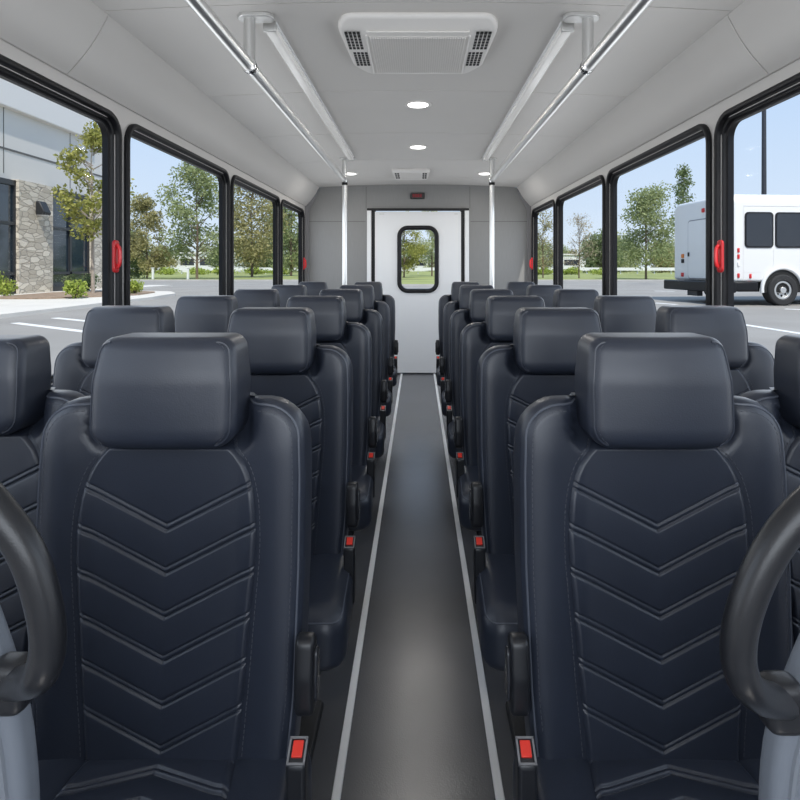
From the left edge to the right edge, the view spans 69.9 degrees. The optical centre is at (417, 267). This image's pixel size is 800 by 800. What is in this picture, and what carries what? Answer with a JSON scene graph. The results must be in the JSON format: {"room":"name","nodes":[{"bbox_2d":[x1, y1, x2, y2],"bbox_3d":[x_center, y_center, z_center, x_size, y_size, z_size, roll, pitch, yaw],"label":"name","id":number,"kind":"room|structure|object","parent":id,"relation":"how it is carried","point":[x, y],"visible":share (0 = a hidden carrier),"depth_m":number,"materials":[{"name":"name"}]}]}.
{"room":"vehicle interior","nodes":[
{"label":"vehicle interior","id":0,"kind":"room"},
{"bbox_2d":[0,39,304,384],"bbox_3d":[-1.351,0.120,2.725,0.042,2.260,8.050,0,0,0],"label":"wall","id":1,"kind":"structure","parent":0,"point":[125,117],"depth_m":2.58,"materials":[{"name":"white plastic"}]},
{"bbox_2d":[0,0,107,73],"bbox_3d":[-1.250,-0.864,0.423,0.180,0.272,3.446,0,0,0],"label":"panel","id":2,"kind":"object","parent":1,"relation":"attached to","point":[56,33],"visible":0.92,"depth_m":1.96,"materials":[{"name":"white plastic"}]},
{"bbox_2d":[0,54,121,386],"bbox_3d":[-1.325,-0.113,1.830,0.101,1.125,1.420,0,0,0],"label":"window","id":3,"kind":"structure","parent":1,"relation":"in","point":[109,126],"depth_m":2.49,"materials":[{"name":"black rubber"}]},
{"bbox_2d":[124,124,229,304],"bbox_3d":[-1.343,-0.113,3.292,0.066,1.125,1.415,0,0,0],"label":"window","id":4,"kind":"structure","parent":1,"relation":"in","point":[223,178],"depth_m":3.19,"materials":[{"name":"black rubber"}]},
{"bbox_2d":[64,15,318,205],"bbox_3d":[-1.250,-0.864,4.451,0.180,0.272,4.598,0,0,0],"label":"panel","id":5,"kind":"object","parent":1,"relation":"attached to","point":[117,65],"visible":0.87,"depth_m":2.89,"materials":[{"name":"white plastic"}]},
{"bbox_2d":[230,175,280,295],"bbox_3d":[-1.343,-0.113,4.760,0.066,1.125,1.420,0,0,0],"label":"window","id":6,"kind":"structure","parent":1,"relation":"in","point":[276,203],"depth_m":5.05,"materials":[{"name":"black metal"}]},
{"bbox_2d":[281,199,306,284],"bbox_3d":[-1.325,-0.113,6.072,0.101,1.125,1.095,0,0,0],"label":"window","id":7,"kind":"structure","parent":1,"relation":"in","point":[300,214],"depth_m":6.57,"materials":[{"name":"black metal"}]},
{"bbox_2d":[311,374,514,799],"bbox_3d":[0.000,1.290,2.775,2.780,0.080,8.150,0,0,0],"label":"floor","id":8,"kind":"structure","parent":0,"point":[418,732],"depth_m":1.83,"materials":[{"name":"plastic"}]},
{"bbox_2d":[0,481,66,799],"bbox_3d":[-0.643,0.694,0.461,0.754,1.108,0.086,0,0,0],"label":"handle","id":9,"kind":"object","parent":8,"relation":"on","point":[25,676],"visible":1,"depth_m":0.43,"materials":[{"name":"grey plastic"}]},
{"bbox_2d":[0,335,84,707],"bbox_3d":[-0.850,0.692,0.977,0.445,1.117,0.424,0,0,0],"label":"seat","id":10,"kind":"object","parent":8,"relation":"on","point":[28,400],"visible":0.37,"depth_m":1.08,"materials":[{"name":"leather"}]},
{"bbox_2d":[52,305,174,395],"bbox_3d":[-0.866,0.682,1.590,0.452,1.135,0.430,0,0,0],"label":"seat","id":11,"kind":"object","parent":8,"relation":"on","point":[74,365],"visible":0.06,"depth_m":1.68,"materials":[{"name":"leather"}]},
{"bbox_2d":[32,333,319,799],"bbox_3d":[-0.403,0.682,0.850,0.481,1.135,0.431,0,0,0],"label":"seat","id":12,"kind":"object","parent":8,"relation":"on","point":[173,518],"visible":0.99,"depth_m":0.94,"materials":[{"name":"leather"}]},
{"bbox_2d":[38,753,311,799],"bbox_3d":[-0.402,0.859,0.802,0.470,0.139,0.335,0,0,0],"label":"cushion","id":13,"kind":"object","parent":12,"relation":"on","point":[62,776],"depth_m":0.89,"materials":[{"name":"leather"}]},
{"bbox_2d":[174,295,237,332],"bbox_3d":[-0.874,0.682,2.240,0.452,1.135,0.430,0,0,0],"label":"seat","id":14,"kind":"object","parent":8,"relation":"on","point":[193,313],"visible":0.06,"depth_m":2.31,"materials":[{"name":"leather"}]},
{"bbox_2d":[234,289,279,308],"bbox_3d":[-0.876,0.682,2.970,0.452,1.135,0.431,0,0,0],"label":"seat","id":15,"kind":"object","parent":8,"relation":"on","point":[245,297],"visible":0.04,"depth_m":3.05,"materials":[{"name":"leather"}]},
{"bbox_2d":[271,285,306,306],"bbox_3d":[-0.876,0.682,3.750,0.452,1.135,0.430,0,0,0],"label":"seat","id":16,"kind":"object","parent":8,"relation":"on","point":[285,291],"visible":0.04,"depth_m":3.83,"materials":[{"name":"leather"}]},
{"bbox_2d":[227,307,359,762],"bbox_3d":[-0.403,0.682,1.510,0.481,1.135,0.430,0,0,0],"label":"seat","id":17,"kind":"object","parent":8,"relation":"on","point":[286,361],"visible":0.28,"depth_m":1.59,"materials":[{"name":"leather"}]},
{"bbox_2d":[308,552,352,670],"bbox_3d":[-0.402,0.859,1.462,0.470,0.139,0.335,0,0,0],"label":"cushion","id":18,"kind":"object","parent":17,"relation":"on","point":[331,577],"depth_m":1.36,"materials":[{"name":"leather"}]},
{"bbox_2d":[299,282,327,295],"bbox_3d":[-0.878,0.682,4.650,0.452,1.135,0.431,0,0,0],"label":"seat","id":19,"kind":"object","parent":8,"relation":"on","point":[313,288],"visible":0.05,"depth_m":4.72,"materials":[{"name":"leather"}]},
{"bbox_2d":[286,296,377,535],"bbox_3d":[-0.403,0.682,2.210,0.481,1.135,0.431,0,0,0],"label":"seat","id":20,"kind":"object","parent":8,"relation":"on","point":[332,328],"visible":0.15,"depth_m":2.29,"materials":[{"name":"leather"}]},
{"bbox_2d":[349,465,373,530],"bbox_3d":[-0.402,0.859,2.163,0.470,0.139,0.335,0,0,0],"label":"cushion","id":21,"kind":"object","parent":20,"relation":"on","point":[362,474],"depth_m":2.07,"materials":[{"name":"leather"}]},
{"bbox_2d":[319,289,387,458],"bbox_3d":[-0.403,0.682,2.970,0.481,1.135,0.431,0,0,0],"label":"seat","id":22,"kind":"object","parent":8,"relation":"on","point":[372,319],"visible":0.16,"depth_m":3.05,"materials":[{"name":"leather"}]},
{"bbox_2d":[369,416,384,458],"bbox_3d":[-0.402,0.859,2.922,0.470,0.139,0.335,0,0,0],"label":"cushion","id":23,"kind":"object","parent":22,"relation":"on","point":[379,450],"depth_m":2.79,"materials":[{"name":"leather"}]},
{"bbox_2d":[339,285,393,465],"bbox_3d":[-0.403,0.682,3.750,0.481,1.135,0.430,0,0,0],"label":"seat","id":24,"kind":"object","parent":8,"relation":"on","point":[381,307],"visible":0.07,"depth_m":3.83,"materials":[{"name":"leather"}]},
{"bbox_2d":[381,390,391,416],"bbox_3d":[-0.402,0.859,3.703,0.470,0.139,0.335,0,0,0],"label":"cushion","id":25,"kind":"object","parent":24,"relation":"on","point":[388,404],"depth_m":3.56,"materials":[{"name":"leather"}]},
{"bbox_2d":[331,374,401,799],"bbox_3d":[-0.193,1.247,2.720,0.022,0.006,8.040,0,0,0],"label":"trim","id":26,"kind":"structure","parent":8,"relation":"on","point":[341,762],"depth_m":1.85,"materials":[{"name":"silver metal"}]},
{"bbox_2d":[354,282,397,386],"bbox_3d":[-0.403,0.682,4.650,0.481,1.135,0.431,0,0,0],"label":"seat","id":27,"kind":"object","parent":8,"relation":"on","point":[378,291],"visible":0.1,"depth_m":4.73,"materials":[{"name":"leather"}]},
{"bbox_2d":[389,366,396,386],"bbox_3d":[-0.402,0.859,4.603,0.470,0.139,0.335,0,0,0],"label":"cushion","id":28,"kind":"object","parent":27,"relation":"on","point":[394,376],"depth_m":4.46,"materials":[{"name":"leather"}]},
{"bbox_2d":[435,282,478,386],"bbox_3d":[0.384,0.682,4.650,0.481,1.135,0.431,0,0,0],"label":"seat","id":29,"kind":"object","parent":8,"relation":"on","point":[454,296],"visible":0.06,"depth_m":4.73,"materials":[{"name":"leather"}]},
{"bbox_2d":[437,367,444,386],"bbox_3d":[0.383,0.859,4.603,0.470,0.139,0.335,0,0,0],"label":"cushion","id":30,"kind":"object","parent":29,"relation":"on","point":[439,376],"depth_m":4.45,"materials":[{"name":"leather"}]},
{"bbox_2d":[439,285,493,415],"bbox_3d":[0.384,0.682,3.750,0.481,1.135,0.430,0,0,0],"label":"seat","id":31,"kind":"object","parent":8,"relation":"on","point":[450,307],"visible":0.09,"depth_m":3.83,"materials":[{"name":"leather"}]},
{"bbox_2d":[441,390,450,415],"bbox_3d":[0.383,0.859,3.703,0.470,0.139,0.335,0,0,0],"label":"cushion","id":32,"kind":"object","parent":31,"relation":"on","point":[443,402],"depth_m":3.56,"materials":[{"name":"leather"}]},
{"bbox_2d":[434,374,504,799],"bbox_3d":[0.193,1.247,2.720,0.022,0.006,8.040,0,0,0],"label":"trim","id":33,"kind":"structure","parent":8,"relation":"on","point":[494,762],"depth_m":1.85,"materials":[{"name":"silver metal"}]},
{"bbox_2d":[445,289,512,458],"bbox_3d":[0.384,0.682,2.970,0.481,1.135,0.431,0,0,0],"label":"seat","id":34,"kind":"object","parent":8,"relation":"on","point":[460,318],"visible":0.09,"depth_m":3.05,"materials":[{"name":"leather"}]},
{"bbox_2d":[448,416,461,458],"bbox_3d":[0.383,0.859,2.922,0.470,0.139,0.335,0,0,0],"label":"cushion","id":35,"kind":"object","parent":34,"relation":"on","point":[452,450],"depth_m":2.78,"materials":[{"name":"leather"}]},
{"bbox_2d":[454,296,544,535],"bbox_3d":[0.384,0.682,2.210,0.481,1.135,0.431,0,0,0],"label":"seat","id":36,"kind":"object","parent":8,"relation":"on","point":[476,338],"visible":0.11,"depth_m":2.29,"materials":[{"name":"leather"}]},
{"bbox_2d":[458,465,480,530],"bbox_3d":[0.383,0.859,2.163,0.470,0.139,0.335,0,0,0],"label":"cushion","id":37,"kind":"object","parent":36,"relation":"on","point":[467,474],"depth_m":2.07,"materials":[{"name":"leather"}]},
{"bbox_2d":[506,282,534,295],"bbox_3d":[0.860,0.682,4.650,0.452,1.135,0.431,0,0,0],"label":"seat","id":38,"kind":"object","parent":8,"relation":"on","point":[518,288],"visible":0.04,"depth_m":4.72,"materials":[{"name":"leather"}]},
{"bbox_2d":[469,307,601,750],"bbox_3d":[0.384,0.682,1.510,0.481,1.135,0.430,0,0,0],"label":"seat","id":39,"kind":"object","parent":8,"relation":"on","point":[540,362],"visible":0.2,"depth_m":1.59,"materials":[{"name":"leather"}]},
{"bbox_2d":[476,552,517,670],"bbox_3d":[0.383,0.859,1.462,0.470,0.139,0.335,0,0,0],"label":"cushion","id":40,"kind":"object","parent":39,"relation":"on","point":[496,596],"depth_m":1.36,"materials":[{"name":"leather"}]},
{"bbox_2d":[526,285,561,306],"bbox_3d":[0.858,0.682,3.750,0.452,1.135,0.430,0,0,0],"label":"seat","id":41,"kind":"object","parent":8,"relation":"on","point":[546,292],"visible":0.05,"depth_m":3.83,"materials":[{"name":"leather"}]},
{"bbox_2d":[553,289,598,308],"bbox_3d":[0.858,0.682,2.970,0.452,1.135,0.431,0,0,0],"label":"seat","id":42,"kind":"object","parent":8,"relation":"on","point":[561,297],"visible":0.03,"depth_m":3.05,"materials":[{"name":"leather"}]},
{"bbox_2d":[593,295,656,332],"bbox_3d":[0.856,0.682,2.240,0.452,1.135,0.430,0,0,0],"label":"seat","id":43,"kind":"object","parent":8,"relation":"on","point":[617,313],"visible":0.04,"depth_m":2.31,"materials":[{"name":"leather"}]},
{"bbox_2d":[505,333,791,799],"bbox_3d":[0.384,0.682,0.850,0.481,1.135,0.431,0,0,0],"label":"seat","id":44,"kind":"object","parent":8,"relation":"on","point":[642,492],"visible":0.96,"depth_m":0.94,"materials":[{"name":"leather"}]},
{"bbox_2d":[513,755,759,799],"bbox_3d":[0.383,0.859,0.802,0.470,0.139,0.335,0,0,0],"label":"cushion","id":45,"kind":"object","parent":44,"relation":"on","point":[560,777],"depth_m":0.89,"materials":[{"name":"leather"}]},
{"bbox_2d":[655,305,773,395],"bbox_3d":[0.848,0.682,1.590,0.452,1.135,0.430,0,0,0],"label":"seat","id":46,"kind":"object","parent":8,"relation":"on","point":[751,364],"visible":0.08,"depth_m":1.67,"materials":[{"name":"leather"}]},
{"bbox_2d":[719,485,799,799],"bbox_3d":[0.625,0.701,0.461,0.791,1.094,0.087,0,0,0],"label":"handle","id":47,"kind":"object","parent":8,"relation":"on","point":[774,695],"visible":1,"depth_m":0.43,"materials":[{"name":"black plastic"}]},
{"bbox_2d":[740,335,799,648],"bbox_3d":[0.828,0.692,0.977,0.445,1.117,0.424,0,0,0],"label":"seat","id":48,"kind":"object","parent":8,"relation":"on","point":[783,399],"visible":0.3,"depth_m":1.09,"materials":[{"name":"leather"}]},
{"bbox_2d":[91,0,744,186],"bbox_3d":[0.000,-1.016,2.755,2.800,0.128,8.110,0,0,0],"label":"ceiling","id":49,"kind":"structure","parent":0,"point":[466,112],"depth_m":2.96,"materials":[{"name":"plastic"}]},
{"bbox_2d":[184,0,354,284],"bbox_3d":[-0.628,0.136,1.940,0.145,2.228,6.380,0,0,0],"label":"grab rail","id":50,"kind":"object","parent":49,"relation":"attached to","point":[245,57],"visible":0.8,"depth_m":2.20,"materials":[{"name":"silver metal"}]},
{"bbox_2d":[263,22,353,160],"bbox_3d":[-0.589,-0.961,3.645,0.056,0.046,2.760,0,0,0],"label":"light bar","id":51,"kind":"object","parent":49,"relation":"attached to","point":[273,30],"visible":0.92,"depth_m":2.87,"materials":[{"name":"white plastic"}]},
{"bbox_2d":[392,168,429,179],"bbox_3d":[-0.072,-0.969,5.930,0.377,0.039,0.540,0,0,0],"label":"ceiling vent","id":52,"kind":"object","parent":49,"relation":"in","point":[405,173],"visible":1,"depth_m":5.76,"materials":[{"name":"white plastic"}]},
{"bbox_2d":[401,173,420,178],"bbox_3d":[-0.072,-0.952,5.930,0.200,0.005,0.400,0,0,0],"label":"grille","id":53,"kind":"object","parent":52,"relation":"attached to","point":[403,175],"depth_m":5.90,"materials":[{"name":"white plastic"}]},
{"bbox_2d":[338,12,497,73],"bbox_3d":[0.000,-0.960,2.486,0.634,0.058,0.577,0,0,0],"label":"air conditioner","id":54,"kind":"object","parent":49,"relation":"attached to","point":[375,42],"visible":1,"depth_m":2.34,"materials":[{"name":"white plastic"}]},
{"bbox_2d":[344,32,363,48],"bbox_3d":[-0.263,-0.937,2.360,0.061,0.004,0.175,0,0,0],"label":"vent","id":55,"kind":"object","parent":54,"relation":"attached to","point":[352,40],"depth_m":2.35,"materials":[{"name":"black plastic"}]},
{"bbox_2d":[353,52,369,65],"bbox_3d":[-0.251,-0.937,2.565,0.061,0.004,0.162,0,0,0],"label":"vent","id":56,"kind":"object","parent":54,"relation":"attached to","point":[359,58],"depth_m":2.56,"materials":[{"name":"black plastic"}]},
{"bbox_2d":[369,36,466,72],"bbox_3d":[0.000,-0.937,2.530,0.400,0.004,0.430,0,0,0],"label":"grille","id":57,"kind":"object","parent":54,"relation":"attached to","point":[387,54],"depth_m":2.49,"materials":[{"name":"white plastic"}]},
{"bbox_2d":[466,52,482,65],"bbox_3d":[0.251,-0.937,2.565,0.061,0.004,0.162,0,0,0],"label":"vent","id":58,"kind":"object","parent":54,"relation":"attached to","point":[472,58],"depth_m":2.56,"materials":[{"name":"black plastic"}]},
{"bbox_2d":[472,32,491,48],"bbox_3d":[0.263,-0.937,2.360,0.061,0.004,0.175,0,0,0],"label":"vent","id":59,"kind":"object","parent":54,"relation":"attached to","point":[480,40],"depth_m":2.35,"materials":[{"name":"black plastic"}]},
{"bbox_2d":[404,101,431,108],"bbox_3d":[0.000,-0.987,3.450,0.164,0.012,0.164,0,0,0],"label":"recessed light","id":60,"kind":"object","parent":49,"relation":"in","point":[411,104],"visible":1,"depth_m":3.44,"materials":[{"name":"white plastic"}]},
{"bbox_2d":[408,102,427,107],"bbox_3d":[0.000,-0.986,3.450,0.122,0.006,0.122,0,0,0],"label":"diffuser","id":61,"kind":"object","parent":60,"relation":"attached to","point":[410,104],"depth_m":3.45,"materials":[{"name":"white plastic"}]},
{"bbox_2d":[483,22,574,160],"bbox_3d":[0.594,-0.961,3.645,0.056,0.046,2.760,0,0,0],"label":"light bar","id":62,"kind":"object","parent":49,"relation":"attached to","point":[563,30],"visible":0.91,"depth_m":2.87,"materials":[{"name":"white plastic"}]},
{"bbox_2d":[481,0,653,286],"bbox_3d":[0.633,0.136,1.940,0.145,2.227,6.380,0,0,0],"label":"grab rail","id":63,"kind":"object","parent":49,"relation":"attached to","point":[591,56],"visible":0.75,"depth_m":2.21,"materials":[{"name":"silver metal"}]},
{"bbox_2d":[309,184,526,288],"bbox_3d":[0.000,0.130,6.775,2.660,2.240,0.050,0,0,0],"label":"wall","id":64,"kind":"structure","parent":0,"point":[325,238],"depth_m":6.75,"materials":[{"name":"grey plastic"}]},
{"bbox_2d":[305,188,318,281],"bbox_3d":[-1.246,0.154,6.735,0.169,2.192,0.030,0,0,0],"label":"trim","id":65,"kind":"structure","parent":64,"relation":"attached to","point":[308,206],"depth_m":6.72,"materials":[{"name":"grey plastic"}]},
{"bbox_2d":[367,208,468,373],"bbox_3d":[0.000,0.274,6.757,1.200,1.952,0.086,0,0,0],"label":"door","id":66,"kind":"structure","parent":64,"relation":"in","point":[416,310],"depth_m":6.75,"materials":[{"name":"white metal"}]},
{"bbox_2d":[517,188,530,281],"bbox_3d":[1.246,0.154,6.735,0.169,2.192,0.030,0,0,0],"label":"trim","id":67,"kind":"structure","parent":64,"relation":"attached to","point":[527,206],"depth_m":6.72,"materials":[{"name":"grey plastic"}]},
{"bbox_2d":[531,59,799,304],"bbox_3d":[1.351,0.120,2.725,0.042,2.260,8.050,0,0,0],"label":"wall","id":68,"kind":"structure","parent":0,"point":[709,117],"depth_m":2.59,"materials":[{"name":"white plastic"}]},
{"bbox_2d":[529,199,554,284],"bbox_3d":[1.325,-0.113,6.072,0.101,1.125,1.095,0,0,0],"label":"window","id":69,"kind":"structure","parent":68,"relation":"in","point":[534,214],"depth_m":6.57,"materials":[{"name":"black metal"}]},
{"bbox_2d":[555,175,605,294],"bbox_3d":[1.343,-0.113,4.760,0.066,1.125,1.420,0,0,0],"label":"window","id":70,"kind":"structure","parent":68,"relation":"in","point":[559,203],"depth_m":5.06,"materials":[{"name":"black rubber"}]},
{"bbox_2d":[517,15,771,205],"bbox_3d":[1.250,-0.864,4.451,0.180,0.272,4.598,0,0,0],"label":"panel","id":71,"kind":"object","parent":68,"relation":"attached to","point":[718,65],"visible":0.87,"depth_m":2.89,"materials":[{"name":"white plastic"}]},
{"bbox_2d":[606,124,711,304],"bbox_3d":[1.343,-0.113,3.292,0.066,1.125,1.415,0,0,0],"label":"window","id":72,"kind":"structure","parent":68,"relation":"in","point":[612,178],"depth_m":3.19,"materials":[{"name":"black rubber"}]},
{"bbox_2d":[714,72,799,306],"bbox_3d":[1.325,-0.113,1.830,0.101,1.125,1.420,0,0,0],"label":"window","id":73,"kind":"structure","parent":68,"relation":"in","point":[725,126],"depth_m":2.49,"materials":[{"name":"black rubber"}]},
{"bbox_2d":[728,0,799,73],"bbox_3d":[1.250,-0.864,0.423,0.180,0.272,3.446,0,0,0],"label":"panel","id":74,"kind":"object","parent":68,"relation":"attached to","point":[769,29],"visible":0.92,"depth_m":2.02,"materials":[{"name":"white plastic"}]},
{"label":"outside","id":75,"kind":"structure","parent":0,"visible":0},
{"bbox_2d":[130,271,675,283],"bbox_3d":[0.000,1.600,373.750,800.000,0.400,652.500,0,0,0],"label":"lawn","id":76,"kind":"structure","parent":75,"point":[413,277],"depth_m":94.22,"materials":[{"name":"green plant"}]},
{"bbox_2d":[130,226,153,278],"bbox_3d":[-39.374,-1.879,78.214,6.357,7.659,6.513,0,0,0],"label":"tree","id":77,"kind":"object","parent":76,"relation":"on","point":[135,272],"visible":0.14,"depth_m":77.98,"materials":[{"name":"green plant"}]},
{"bbox_2d":[130,192,172,278],"bbox_3d":[-35.316,-4.164,74.105,6.874,11.131,5.488,0,0,-22],"label":"tree","id":78,"kind":"object","parent":76,"relation":"on","point":[142,205],"visible":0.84,"depth_m":73.27,"materials":[{"name":"green plant"}]},
{"bbox_2d":[145,244,182,267],"bbox_3d":[-73.025,-2.532,162.631,9.508,8.830,10.582,0,0,31],"label":"tree","id":79,"kind":"object","parent":76,"relation":"on","point":[175,263],"visible":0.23,"depth_m":161.92,"materials":[{"name":"green plant"}]},
{"bbox_2d":[154,267,180,274],"bbox_3d":[-51.956,0.599,117.846,5.480,1.884,5.344,0,0,-13],"label":"shrub","id":80,"kind":"object","parent":76,"relation":"on","point":[169,271],"visible":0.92,"depth_m":117.43,"materials":[{"name":"green plant"}]},
{"bbox_2d":[153,161,237,278],"bbox_3d":[-28.034,-6.198,71.666,9.031,15.198,10.319,0,0,20],"label":"tree","id":81,"kind":"object","parent":76,"relation":"on","point":[205,183],"visible":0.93,"depth_m":71.24,"materials":[{"name":"green plant"}]},
{"bbox_2d":[189,266,209,274],"bbox_3d":[-45.853,0.599,119.539,5.345,1.884,5.480,0,0,25],"label":"shrub","id":82,"kind":"object","parent":76,"relation":"on","point":[201,271],"visible":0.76,"depth_m":119.13,"materials":[{"name":"green plant"}]},
{"bbox_2d":[165,252,244,271],"bbox_3d":[-73.409,-1.908,197.000,26.909,6.816,15.000,0,0,0],"label":"building","id":83,"kind":"structure","parent":76,"relation":"on","point":[202,264],"depth_m":190.00,"materials":[{"name":"white"}]},
{"bbox_2d":[215,185,293,276],"bbox_3d":[-24.851,-7.456,86.436,12.109,17.716,12.913,0,0,0],"label":"tree","id":84,"kind":"object","parent":76,"relation":"on","point":[251,255],"visible":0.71,"depth_m":84.76,"materials":[{"name":"green plant"}]},
{"bbox_2d":[240,235,272,272],"bbox_3d":[-42.260,-3.337,154.069,11.311,12.520,10.143,0,0,19],"label":"tree","id":85,"kind":"object","parent":76,"relation":"on","point":[267,264],"visible":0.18,"depth_m":152.69,"materials":[{"name":"green plant"}]},
{"bbox_2d":[261,203,297,275],"bbox_3d":[-21.737,-8.106,100.942,11.477,19.023,12.175,0,0,0],"label":"tree","id":86,"kind":"object","parent":76,"relation":"on","point":[292,261],"visible":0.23,"depth_m":99.27,"materials":[{"name":"green plant"}]},
{"bbox_2d":[131,268,674,273],"bbox_3d":[0.000,0.700,135.350,300.000,1.600,0.700,0,0,0],"label":"barrier","id":87,"kind":"object","parent":76,"relation":"on","point":[181,269],"visible":0.12,"depth_m":134.99,"materials":[{"name":"white"}]},
{"bbox_2d":[402,211,429,277],"bbox_3d":[-1.727,-3.514,84.166,6.888,9.832,7.441,0,0,0],"label":"tree","id":88,"kind":"object","parent":76,"relation":"on","point":[416,250],"visible":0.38,"depth_m":83.90,"materials":[{"name":"green plant"}]},
{"bbox_2d":[417,211,436,275],"bbox_3d":[2.808,-5.021,98.376,7.663,12.846,7.830,0,0,0],"label":"tree","id":89,"kind":"object","parent":76,"relation":"on","point":[430,242],"visible":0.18,"depth_m":97.75,"materials":[{"name":"green plant"}]},
{"bbox_2d":[538,210,564,277],"bbox_3d":[17.545,-3.644,79.909,5.554,10.092,5.685,0,0,0],"label":"tree","id":90,"kind":"object","parent":76,"relation":"on","point":[545,226],"visible":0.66,"depth_m":79.84,"materials":[{"name":"green plant"}]},
{"bbox_2d":[563,254,585,267],"bbox_3d":[66.145,-2.114,237.000,18.290,7.227,15.000,0,0,0],"label":"building","id":91,"kind":"structure","parent":76,"relation":"on","point":[567,256],"depth_m":230.03,"materials":[{"name":"white"}]},
{"bbox_2d":[563,212,600,277],"bbox_3d":[21.939,-3.158,78.172,5.590,9.118,5.754,0,0,0],"label":"tree","id":92,"kind":"object","parent":76,"relation":"on","point":[582,225],"visible":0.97,"depth_m":77.81,"materials":[{"name":"green plant"}]},
{"bbox_2d":[577,229,623,272],"bbox_3d":[51.291,-4.126,161.081,13.196,14.606,11.834,0,0,25],"label":"tree","id":93,"kind":"object","parent":76,"relation":"on","point":[597,262],"visible":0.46,"depth_m":159.96,"materials":[{"name":"green plant"}]},
{"bbox_2d":[592,231,637,271],"bbox_3d":[63.244,-4.346,183.468,14.648,15.094,16.095,0,0,40],"label":"tree","id":94,"kind":"object","parent":76,"relation":"on","point":[618,236],"visible":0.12,"depth_m":181.34,"materials":[{"name":"green plant"}]},
{"bbox_2d":[617,180,674,278],"bbox_3d":[28.616,-4.827,71.813,8.915,12.455,7.440,0,0,12],"label":"tree","id":95,"kind":"object","parent":76,"relation":"on","point":[650,202],"visible":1,"depth_m":70.95,"materials":[{"name":"green plant"}]},
{"bbox_2d":[647,242,674,272],"bbox_3d":[69.464,-3.023,165.012,10.696,9.934,11.904,0,0,-19],"label":"tree","id":96,"kind":"object","parent":76,"relation":"on","point":[659,263],"visible":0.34,"depth_m":163.27,"materials":[{"name":"green plant"}]},
{"bbox_2d":[668,162,695,229],"bbox_3d":[46.440,-8.517,99.604,5.313,19.838,5.447,0,0,0],"label":"tree","id":97,"kind":"object","parent":76,"relation":"on","point":[681,172],"visible":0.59,"depth_m":99.66,"materials":[{"name":"green plant"}]},
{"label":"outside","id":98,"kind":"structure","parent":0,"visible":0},
{"bbox_2d":[0,281,799,374],"bbox_3d":[0.000,1.650,-7.000,320.000,0.300,146.000,0,0,0],"label":"ground","id":99,"kind":"structure","parent":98,"point":[756,310],"depth_m":21.72,"materials":[{"name":"grey asphalt"}]},
{"bbox_2d":[12,322,82,331],"bbox_3d":[-9.222,1.497,14.400,4.274,0.006,0.220,0,0,34],"label":"parking line","id":100,"kind":"object","parent":99,"relation":"on","point":[27,324],"visible":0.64,"depth_m":14.36,"materials":[{"name":"white paint"}]},
{"bbox_2d":[0,78,101,293],"bbox_3d":[-25.890,-6.036,22.864,9.420,15.071,33.727,0,0,0],"label":"building","id":101,"kind":"structure","parent":99,"relation":"on","point":[36,251],"depth_m":32.09,"materials":[{"name":"white"}]},
{"bbox_2d":[36,201,50,215],"bbox_3d":[-20.925,-3.318,31.966,0.511,0.790,0.600,0,0,0],"label":"wall lamp","id":102,"kind":"object","parent":101,"relation":"attached to","point":[42,209],"visible":1,"depth_m":31.70,"materials":[{"name":"grey metal"}]},
{"bbox_2d":[130,280,663,285],"bbox_3d":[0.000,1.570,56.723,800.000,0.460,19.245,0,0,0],"label":"curb","id":103,"kind":"object","parent":99,"relation":"on","point":[130,280],"visible":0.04,"depth_m":66.00,"materials":[{"name":"concrete"}]},
{"bbox_2d":[664,194,799,305],"bbox_3d":[18.719,-0.735,25.357,13.820,4.470,4.720,0,0,-5],"label":"bus","id":104,"kind":"object","parent":99,"relation":"on","point":[766,227],"visible":0.87,"depth_m":22.75,"materials":[{"name":"white metal"}]},
{"bbox_2d":[761,110,766,194],"bbox_3d":[25.406,-7.575,42.000,2.400,18.150,0.788,0,0,0],"label":"street light","id":105,"kind":"object","parent":99,"relation":"on","point":[764,154],"visible":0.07,"depth_m":41.88,"materials":[{"name":"grey metal"}]},
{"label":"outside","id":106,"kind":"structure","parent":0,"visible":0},
{"bbox_2d":[0,285,175,318],"bbox_3d":[-16.950,1.485,24.000,9.300,0.230,44.000,0,0,0],"label":"sidewalk","id":107,"kind":"structure","parent":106,"point":[9,308],"depth_m":22.07,"materials":[{"name":"concrete"}]},
{"bbox_2d":[62,279,89,298],"bbox_3d":[-15.370,0.956,25.642,1.040,0.929,1.118,0,0,0],"label":"shrub","id":108,"kind":"object","parent":107,"relation":"on","point":[76,290],"visible":1,"depth_m":25.48,"materials":[{"name":"green plant"}]},
{"bbox_2d":[0,291,154,298],"bbox_3d":[-16.922,1.340,29.181,5.689,0.060,8.252,0,0,0],"label":"planting bed","id":109,"kind":"object","parent":107,"relation":"on","point":[50,295],"visible":0.72,"depth_m":27.25,"materials":[{"name":"brown soil"}]},
{"bbox_2d":[0,271,17,295],"bbox_3d":[-19.697,0.758,27.204,1.363,1.288,1.159,0,0,0],"label":"shrub","id":110,"kind":"object","parent":109,"relation":"on","point":[6,286],"visible":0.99,"depth_m":27.07,"materials":[{"name":"green plant"}]},
{"bbox_2d":[79,273,100,290],"bbox_3d":[-19.810,0.840,34.320,1.409,1.143,1.635,0,0,0],"label":"shrub","id":111,"kind":"object","parent":109,"relation":"on","point":[88,279],"visible":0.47,"depth_m":34.19,"materials":[{"name":"green plant"}]},
{"bbox_2d":[50,120,136,292],"bbox_3d":[-17.201,-3.447,30.272,3.933,9.597,3.184,0,0,20],"label":"tree","id":112,"kind":"object","parent":109,"relation":"on","point":[89,138],"visible":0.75,"depth_m":29.74,"materials":[{"name":"green plant"}]},
{"bbox_2d":[130,279,143,292],"bbox_3d":[-14.614,0.969,29.527,0.953,0.901,0.970,0,0,0],"label":"shrub","id":113,"kind":"object","parent":109,"relation":"on","point":[135,286],"visible":0.9,"depth_m":29.39,"materials":[{"name":"green plant"}]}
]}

